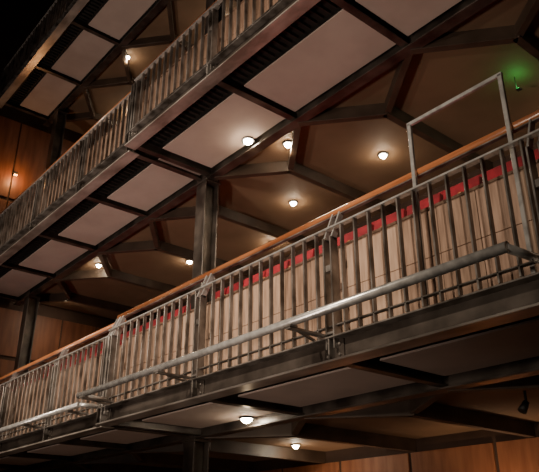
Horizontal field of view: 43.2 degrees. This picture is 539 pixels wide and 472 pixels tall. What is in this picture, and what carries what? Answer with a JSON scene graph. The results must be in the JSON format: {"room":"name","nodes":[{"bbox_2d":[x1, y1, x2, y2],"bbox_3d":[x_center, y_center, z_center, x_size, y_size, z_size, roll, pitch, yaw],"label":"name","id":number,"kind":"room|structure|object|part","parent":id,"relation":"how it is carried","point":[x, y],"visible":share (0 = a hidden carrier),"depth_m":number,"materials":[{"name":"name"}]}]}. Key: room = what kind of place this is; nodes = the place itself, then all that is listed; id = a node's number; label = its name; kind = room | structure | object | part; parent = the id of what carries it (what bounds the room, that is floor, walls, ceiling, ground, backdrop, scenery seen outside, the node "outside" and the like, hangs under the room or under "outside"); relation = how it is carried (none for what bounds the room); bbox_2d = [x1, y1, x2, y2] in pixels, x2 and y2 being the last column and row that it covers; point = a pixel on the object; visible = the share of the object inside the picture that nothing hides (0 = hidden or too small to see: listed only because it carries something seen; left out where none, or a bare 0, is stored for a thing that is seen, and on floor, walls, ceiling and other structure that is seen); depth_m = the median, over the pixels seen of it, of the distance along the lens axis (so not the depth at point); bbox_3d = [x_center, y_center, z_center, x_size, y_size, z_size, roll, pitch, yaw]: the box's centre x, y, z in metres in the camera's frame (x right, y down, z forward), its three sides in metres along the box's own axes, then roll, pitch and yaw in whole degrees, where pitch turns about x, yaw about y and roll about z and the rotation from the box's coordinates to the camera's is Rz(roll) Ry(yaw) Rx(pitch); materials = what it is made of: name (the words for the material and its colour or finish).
{"room":"theater auditorium","nodes":[
{"label":"theater auditorium","id":0,"kind":"room"},
{"bbox_2d":[0,0,129,392],"bbox_3d":[-11.818,-1.701,13.580,20.800,17.600,0.180,19,-31,-36],"label":"wall","id":1,"kind":"structure","parent":0,"point":[24,138],"depth_m":18.23,"materials":[{"name":"brown wood"}]},
{"bbox_2d":[65,0,236,139],"bbox_3d":[1.243,-5.872,13.365,3.240,0.025,19.300,19,-31,-36],"label":"ceiling","id":2,"kind":"structure","parent":0,"point":[185,12],"depth_m":16.80,"materials":[{"name":"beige paint"}]},
{"bbox_2d":[40,0,538,323],"bbox_3d":[1.243,-1.080,11.171,3.240,0.025,19.300,19,-31,-36],"label":"ceiling","id":3,"kind":"structure","parent":0,"point":[347,153],"depth_m":10.75,"materials":[{"name":"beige paint"}]},
{"bbox_2d":[282,140,290,147],"bbox_3d":[0.280,-1.389,10.384,0.170,0.070,0.170,19,-31,-36],"label":"recessed light","id":4,"kind":"object","parent":3,"relation":"in","point":[287,144],"depth_m":10.35,"materials":[{"name":"white glass"}]},
{"bbox_2d":[289,200,297,205],"bbox_3d":[0.425,-0.578,12.153,0.170,0.070,0.170,19,-31,-36],"label":"recessed light","id":5,"kind":"object","parent":3,"relation":"in","point":[293,202],"depth_m":12.12,"materials":[{"name":"white glass"}]},
{"bbox_2d":[378,152,388,158],"bbox_3d":[1.785,-1.255,10.675,0.170,0.070,0.170,19,-31,-36],"label":"recessed light","id":6,"kind":"object","parent":3,"relation":"in","point":[382,155],"depth_m":10.64,"materials":[{"name":"white glass"}]},
{"bbox_2d":[514,77,521,91],"bbox_3d":[3.226,-1.990,8.841,0.060,0.220,0.064,19,-31,-36],"label":"lamp","id":7,"kind":"object","parent":3,"relation":"hanging from","point":[518,89],"visible":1,"depth_m":8.81,"materials":[{"name":"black paint"}]},
{"bbox_2d":[122,390,538,468],"bbox_3d":[1.243,2.629,9.473,3.240,0.025,19.300,19,-31,-36],"label":"ceiling","id":8,"kind":"structure","parent":0,"point":[501,403],"depth_m":9.38,"materials":[{"name":"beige paint"}]},
{"bbox_2d":[291,444,300,448],"bbox_3d":[0.429,3.447,11.145,0.170,0.070,0.170,19,-31,-36],"label":"recessed light","id":9,"kind":"object","parent":8,"relation":"in","point":[295,446],"depth_m":11.11,"materials":[{"name":"white glass"}]},
{"bbox_2d":[517,391,528,413],"bbox_3d":[2.720,1.788,7.307,0.137,0.247,0.098,11,-27,-23],"label":"track spotlight","id":10,"kind":"object","parent":8,"relation":"attached to","point":[523,407],"visible":1,"depth_m":7.26,"materials":[{"name":"black paint"}]},
{"bbox_2d":[133,142,538,471],"bbox_3d":[2.307,-1.945,13.047,0.180,17.600,20.000,19,-31,-36],"label":"wall","id":11,"kind":"structure","parent":0,"point":[478,450],"depth_m":10.35,"materials":[{"name":"brown wood"}]},
{"bbox_2d":[0,0,242,126],"bbox_3d":[0.990,-7.029,12.813,4.890,2.050,20.485,19,-31,-36],"label":"gallery balcony","id":12,"kind":"object","parent":11,"relation":"attached to","point":[85,40],"visible":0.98,"depth_m":16.41,"materials":[{"name":"wood"}]},
{"bbox_2d":[0,0,72,97],"bbox_3d":[-1.092,-7.255,11.850,0.434,1.359,19.328,19,-31,-35],"label":"balcony railing","id":13,"kind":"object","parent":12,"relation":"attached to","point":[36,36],"visible":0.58,"depth_m":17.03,"materials":[{"name":"metal"}]},
{"bbox_2d":[0,0,538,319],"bbox_3d":[0.990,-2.238,10.619,4.890,2.050,20.485,19,-31,-36],"label":"gallery balcony","id":14,"kind":"object","parent":11,"relation":"attached to","point":[281,75],"visible":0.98,"depth_m":9.72,"materials":[{"name":"metal"}]},
{"bbox_2d":[0,0,280,247],"bbox_3d":[-1.092,-2.463,9.657,0.434,1.359,19.328,19,-31,-35],"label":"balcony railing","id":15,"kind":"object","parent":14,"relation":"attached to","point":[246,13],"visible":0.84,"depth_m":10.50,"materials":[{"name":"metal"}]},
{"bbox_3d":[-1.074,-3.041,9.938,0.188,0.074,19.300,19,-31,-36],"label":"wooden handrail","id":16,"kind":"part","parent":15,"relation":"part of","materials":[{"name":"brown wood"}]},
{"bbox_2d":[242,137,254,144],"bbox_3d":[-0.320,-1.409,10.171,0.200,0.070,0.200,19,-31,-36],"label":"recessed light","id":17,"kind":"object","parent":14,"relation":"attached to","point":[246,140],"visible":1,"depth_m":10.13,"materials":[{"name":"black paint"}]},
{"bbox_2d":[0,272,538,471],"bbox_3d":[0.990,1.472,8.920,4.890,2.050,20.485,19,-31,-36],"label":"gallery balcony","id":18,"kind":"object","parent":11,"relation":"attached to","point":[486,339],"visible":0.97,"depth_m":7.10,"materials":[{"name":"metal"}]},
{"bbox_2d":[0,402,98,432],"bbox_3d":[-4.733,3.392,11.355,0.315,0.105,7.580,19,-31,-36],"label":"bar","id":19,"kind":"object","parent":18,"relation":"on","point":[69,408],"visible":0.9,"depth_m":9.22,"materials":[{"name":"metal"}]},
{"bbox_2d":[12,342,121,390],"bbox_3d":[-0.668,1.150,8.450,0.587,0.984,18.580,19,-31,-36],"label":"seats","id":20,"kind":"object","parent":18,"relation":"on","point":[121,342],"visible":0.02,"depth_m":11.94,"materials":[{"name":"red fabric"}]},
{"bbox_2d":[239,416,253,422],"bbox_3d":[-0.283,2.276,8.418,0.200,0.070,0.200,19,-31,-36],"label":"recessed light","id":21,"kind":"object","parent":18,"relation":"attached to","point":[246,419],"visible":1,"depth_m":8.37,"materials":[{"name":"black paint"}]},
{"bbox_2d":[0,110,538,439],"bbox_3d":[-1.092,1.246,7.958,0.434,1.359,19.328,19,-31,-35],"label":"balcony railing","id":22,"kind":"object","parent":18,"relation":"attached to","point":[486,214],"visible":0.79,"depth_m":6.16,"materials":[{"name":"metal"}]},
{"bbox_2d":[23,149,538,383],"bbox_3d":[0.449,0.552,8.970,0.587,0.984,18.050,19,-31,-36],"label":"seats","id":23,"kind":"object","parent":18,"relation":"on","point":[497,171],"visible":0.03,"depth_m":8.41,"materials":[{"name":"red fabric"}]},
{"bbox_2d":[76,241,538,404],"bbox_3d":[-0.291,1.059,6.279,0.424,0.106,5.950,19,-31,-36],"label":"bar","id":24,"kind":"object","parent":18,"relation":"on","point":[504,247],"visible":1,"depth_m":5.29,"materials":[{"name":"metal"}]},
{"bbox_2d":[86,149,535,350],"bbox_3d":[0.905,0.406,10.237,0.587,0.984,18.580,19,-31,-36],"label":"seats","id":25,"kind":"object","parent":18,"relation":"on","point":[236,285],"visible":0.02,"depth_m":12.34,"materials":[{"name":"red fabric"}]},
{"bbox_2d":[406,71,536,307],"bbox_3d":[1.472,-0.349,5.155,0.055,1.663,0.980,19,-31,-36],"label":"frame","id":26,"kind":"object","parent":18,"relation":"on","point":[499,76],"visible":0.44,"depth_m":5.16,"materials":[{"name":"grey metal"}]},
{"bbox_3d":[-3.640,2.427,1.276,21.200,0.150,26.000,19,-31,-36],"label":"floor","id":27,"kind":"structure","parent":0,"visible":0},
{"bbox_2d":[0,104,67,471],"bbox_3d":[-5.668,1.592,16.208,0.400,13.800,0.400,19,-31,-36],"label":"steel column","id":28,"kind":"structure","parent":27,"relation":"on","point":[31,304],"depth_m":16.13,"materials":[{"name":"black metal"}]},
{"bbox_2d":[181,0,221,471],"bbox_3d":[-1.018,-0.724,11.151,0.400,13.800,0.400,19,-31,-36],"label":"steel column","id":29,"kind":"structure","parent":27,"relation":"on","point":[195,451],"depth_m":10.71,"materials":[{"name":"black metal"}]}
]}

